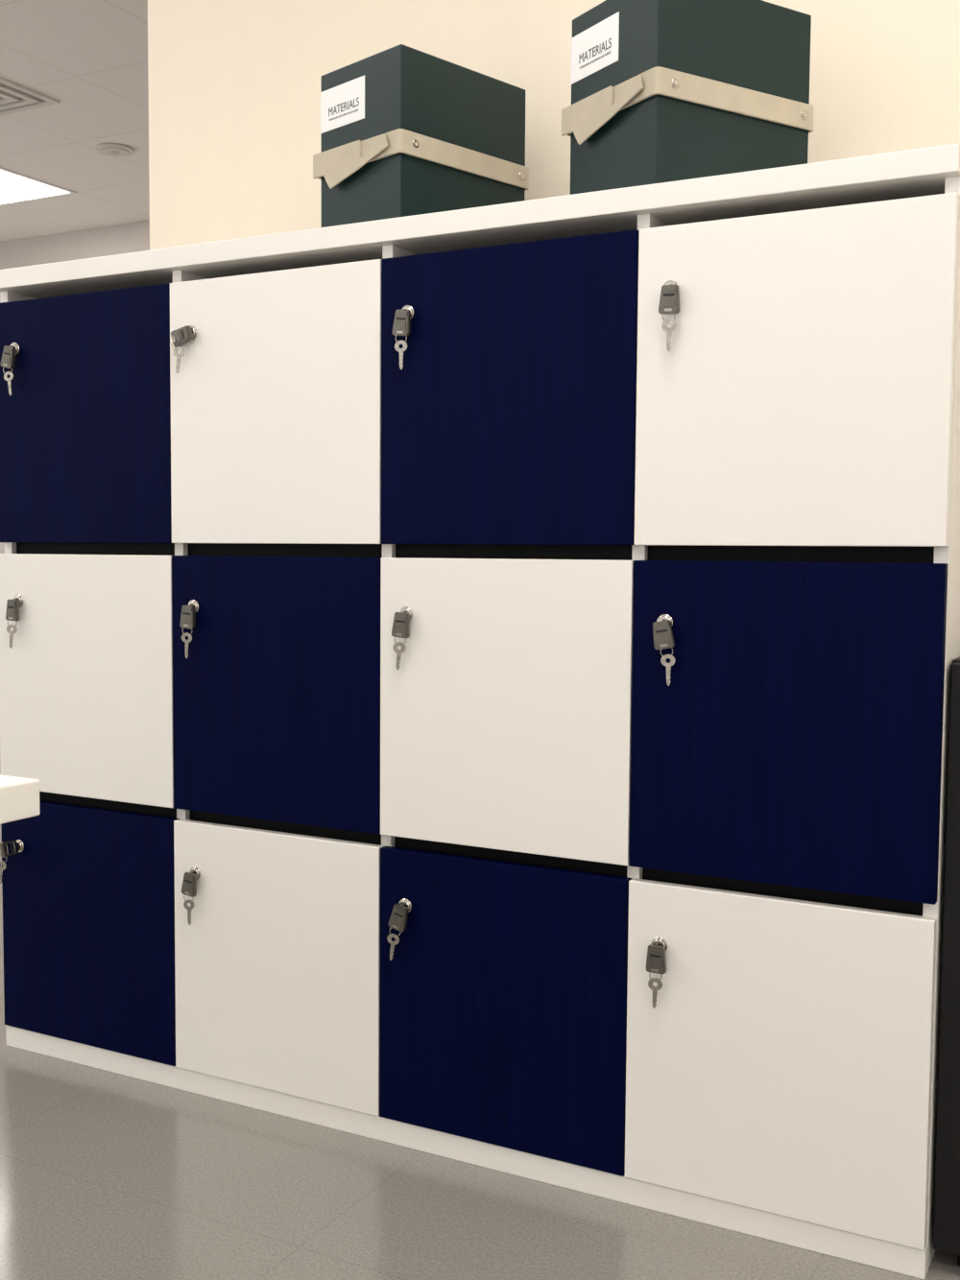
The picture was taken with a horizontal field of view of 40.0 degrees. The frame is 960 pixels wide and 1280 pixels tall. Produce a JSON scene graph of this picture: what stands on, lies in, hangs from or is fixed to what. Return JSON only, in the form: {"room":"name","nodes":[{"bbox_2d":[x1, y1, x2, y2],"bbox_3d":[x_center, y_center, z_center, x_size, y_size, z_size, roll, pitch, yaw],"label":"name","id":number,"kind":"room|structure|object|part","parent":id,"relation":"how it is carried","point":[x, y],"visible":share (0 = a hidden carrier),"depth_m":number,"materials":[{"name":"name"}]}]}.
{"room":"office","nodes":[
{"label":"office","id":0,"kind":"room"},
{"bbox_2d":[0,0,149,241],"bbox_3d":[-1.600,-2.027,2.476,8.800,0.100,8.170,2,4,28],"label":"ceiling","id":1,"kind":"structure","parent":0,"point":[90,57],"depth_m":5.44,"materials":[{"name":"tile"}]},
{"bbox_2d":[0,76,59,116],"bbox_3d":[-2.086,-2.151,5.176,0.590,0.022,0.590,2,4,28],"label":"ceiling air vent","id":2,"kind":"object","parent":1,"relation":"in","point":[14,97],"depth_m":5.25,"materials":[{"name":"white metal"}]},
{"bbox_2d":[0,166,76,206],"bbox_3d":[-2.438,-2.250,6.519,0.600,0.008,0.600,2,4,28],"label":"ceiling light panel","id":3,"kind":"object","parent":1,"relation":"in","point":[15,187],"depth_m":6.59,"materials":[{"name":"white plastic"}]},
{"bbox_2d":[94,142,134,156],"bbox_3d":[-1.639,-2.199,5.921,0.170,0.020,0.170,2,4,28],"label":"smoke detector","id":4,"kind":"object","parent":1,"relation":"attached to","point":[107,149],"visible":1,"depth_m":5.89,"materials":[{"name":"plastic"}]},
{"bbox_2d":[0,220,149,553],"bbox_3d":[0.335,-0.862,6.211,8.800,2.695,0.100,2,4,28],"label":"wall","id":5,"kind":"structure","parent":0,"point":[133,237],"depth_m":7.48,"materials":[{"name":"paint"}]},
{"bbox_2d":[0,824,959,1279],"bbox_3d":[-1.621,0.761,2.663,8.800,0.100,8.170,2,4,28],"label":"floor","id":6,"kind":"structure","parent":0,"point":[105,1174],"depth_m":1.80,"materials":[{"name":"grey tile"}]},
{"bbox_2d":[0,774,39,824],"bbox_3d":[-1.071,0.457,0.902,1.400,0.750,0.700,2,4,28],"label":"desk","id":7,"kind":"object","parent":6,"relation":"on","point":[19,796],"visible":1,"depth_m":0.84,"materials":[{"name":"white laminate"}]},
{"bbox_2d":[0,143,959,1279],"bbox_3d":[-0.050,0.065,2.151,1.600,1.380,0.437,2,4,28],"label":"cabinet","id":8,"kind":"object","parent":6,"relation":"on","point":[540,484],"visible":0.97,"depth_m":1.86,"materials":[{"name":"white laminate"}]},
{"bbox_2d":[0,345,16,395],"bbox_3d":[-0.811,-0.464,2.269,0.032,0.086,0.011,2,4,28],"label":"key","id":9,"kind":"object","parent":8,"relation":"attached to","point":[8,361],"visible":1,"depth_m":2.26,"materials":[{"name":"silver metal"}]},
{"bbox_2d":[0,840,18,883],"bbox_3d":[-0.829,0.390,2.319,0.019,0.074,0.036,2,4,28],"label":"key","id":10,"kind":"object","parent":8,"relation":"attached to","point":[7,848],"visible":1,"depth_m":2.31,"materials":[{"name":"silver metal"}]},
{"bbox_2d":[5,598,20,648],"bbox_3d":[-0.814,-0.029,2.298,0.028,0.088,0.011,2,4,28],"label":"key","id":11,"kind":"object","parent":8,"relation":"attached to","point":[12,605],"visible":1,"depth_m":2.29,"materials":[{"name":"silver metal"}]},
{"bbox_3d":[-0.672,-0.372,2.225,0.398,0.415,0.018,2,4,28],"label":"door","id":12,"kind":"part","parent":8,"relation":"part of","materials":[{"name":"blue laminate"}]},
{"bbox_3d":[-0.675,0.062,2.254,0.398,0.415,0.018,2,4,28],"label":"door","id":13,"kind":"part","parent":8,"relation":"part of","materials":[{"name":"white laminate"}]},
{"bbox_3d":[-0.678,0.496,2.283,0.398,0.415,0.018,2,4,28],"label":"door","id":14,"kind":"part","parent":8,"relation":"part of","materials":[{"name":"blue laminate"}]},
{"bbox_2d":[170,325,192,373],"bbox_3d":[-0.472,-0.459,2.086,0.041,0.075,0.013,2,4,24],"label":"key","id":15,"kind":"object","parent":8,"relation":"attached to","point":[181,336],"visible":1,"depth_m":2.08,"materials":[{"name":"silver metal"}]},
{"bbox_2d":[179,604,195,658],"bbox_3d":[-0.468,-0.014,2.114,0.028,0.088,0.011,2,4,28],"label":"key","id":16,"kind":"object","parent":8,"relation":"attached to","point":[188,613],"visible":1,"depth_m":2.11,"materials":[{"name":"silver metal"}]},
{"bbox_2d":[181,871,196,924],"bbox_3d":[-0.473,0.420,2.144,0.029,0.087,0.011,2,4,28],"label":"key","id":17,"kind":"object","parent":8,"relation":"attached to","point":[189,883],"visible":1,"depth_m":2.14,"materials":[{"name":"silver metal"}]},
{"bbox_3d":[-0.319,-0.357,2.038,0.398,0.415,0.018,2,4,28],"label":"door","id":18,"kind":"part","parent":8,"relation":"part of","materials":[{"name":"white laminate"}]},
{"bbox_3d":[-0.322,0.077,2.067,0.398,0.415,0.018,2,4,28],"label":"door","id":19,"kind":"part","parent":8,"relation":"part of","materials":[{"name":"blue laminate"}]},
{"bbox_3d":[-0.325,0.511,2.096,0.398,0.415,0.018,2,4,28],"label":"door","id":20,"kind":"part","parent":8,"relation":"part of","materials":[{"name":"white laminate"}]},
{"bbox_2d":[386,903,408,961],"bbox_3d":[-0.121,0.435,1.957,0.033,0.086,0.011,2,4,28],"label":"key","id":21,"kind":"object","parent":8,"relation":"attached to","point":[398,917],"visible":1,"depth_m":1.95,"materials":[{"name":"silver metal"}]},
{"bbox_2d":[391,611,409,670],"bbox_3d":[-0.116,0.001,1.927,0.028,0.088,0.011,2,4,28],"label":"key","id":22,"kind":"object","parent":8,"relation":"attached to","point":[401,620],"visible":1,"depth_m":1.92,"materials":[{"name":"silver metal"}]},
{"bbox_2d":[392,308,410,370],"bbox_3d":[-0.113,-0.433,1.898,0.028,0.088,0.011,2,4,28],"label":"key","id":23,"kind":"object","parent":8,"relation":"attached to","point":[401,326],"visible":1,"depth_m":1.89,"materials":[{"name":"silver metal"}]},
{"bbox_2d":[312,44,528,227],"bbox_3d":[-0.092,-0.761,2.124,0.290,0.270,0.209,-3,5,-45],"label":"storage box","id":24,"kind":"object","parent":8,"relation":"on","point":[405,130],"visible":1,"depth_m":2.03,"materials":[{"name":"green cardboard"}]},
{"bbox_3d":[0.028,0.526,1.908,0.398,0.415,0.018,2,4,28],"label":"door","id":25,"kind":"part","parent":8,"relation":"part of","materials":[{"name":"blue laminate"}]},
{"bbox_3d":[0.031,0.092,1.879,0.398,0.415,0.018,2,4,28],"label":"door","id":26,"kind":"part","parent":8,"relation":"part of","materials":[{"name":"white laminate"}]},
{"bbox_3d":[0.034,-0.342,1.850,0.398,0.415,0.018,2,4,28],"label":"door","id":27,"kind":"part","parent":8,"relation":"part of","materials":[{"name":"blue laminate"}]},
{"bbox_2d":[644,943,665,1008],"bbox_3d":[0.236,0.451,1.767,0.028,0.088,0.011,2,4,28],"label":"key","id":28,"kind":"object","parent":8,"relation":"attached to","point":[655,961],"visible":1,"depth_m":1.76,"materials":[{"name":"silver metal"}]},
{"bbox_2d":[652,618,675,686],"bbox_3d":[0.243,0.017,1.736,0.032,0.087,0.011,2,4,28],"label":"key","id":29,"kind":"object","parent":8,"relation":"attached to","point":[663,637],"visible":1,"depth_m":1.73,"materials":[{"name":"silver metal"}]},
{"bbox_2d":[658,283,679,352],"bbox_3d":[0.245,-0.417,1.708,0.028,0.088,0.011,2,4,28],"label":"key","id":30,"kind":"object","parent":8,"relation":"attached to","point":[669,300],"visible":1,"depth_m":1.70,"materials":[{"name":"silver metal"}]},
{"bbox_2d":[561,0,813,194],"bbox_3d":[0.293,-0.741,1.863,0.292,0.272,0.212,-2,4,-32],"label":"storage box","id":31,"kind":"object","parent":8,"relation":"on","point":[662,90],"visible":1,"depth_m":1.78,"materials":[{"name":"green cardboard"}]},
{"bbox_3d":[0.381,0.542,1.720,0.398,0.415,0.018,2,4,28],"label":"door","id":32,"kind":"part","parent":8,"relation":"part of","materials":[{"name":"white laminate"}]},
{"bbox_3d":[0.384,0.107,1.691,0.398,0.415,0.018,2,4,28],"label":"door","id":33,"kind":"part","parent":8,"relation":"part of","materials":[{"name":"blue laminate"}]},
{"bbox_3d":[0.387,-0.327,1.662,0.398,0.415,0.018,2,4,28],"label":"door","id":34,"kind":"part","parent":8,"relation":"part of","materials":[{"name":"white laminate"}]},
{"bbox_2d":[932,657,959,1265],"bbox_3d":[0.843,0.407,1.702,0.417,0.772,0.424,2,4,28],"label":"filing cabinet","id":35,"kind":"object","parent":6,"relation":"on","point":[946,1197],"visible":1,"depth_m":1.63,"materials":[{"name":"black metal"}]},
{"bbox_2d":[147,0,959,250],"bbox_3d":[0.965,-0.571,1.924,3.644,2.695,0.150,2,4,28],"label":"wall","id":36,"kind":"structure","parent":0,"point":[235,85],"depth_m":2.44,"materials":[{"name":"beige paint"}]}
]}

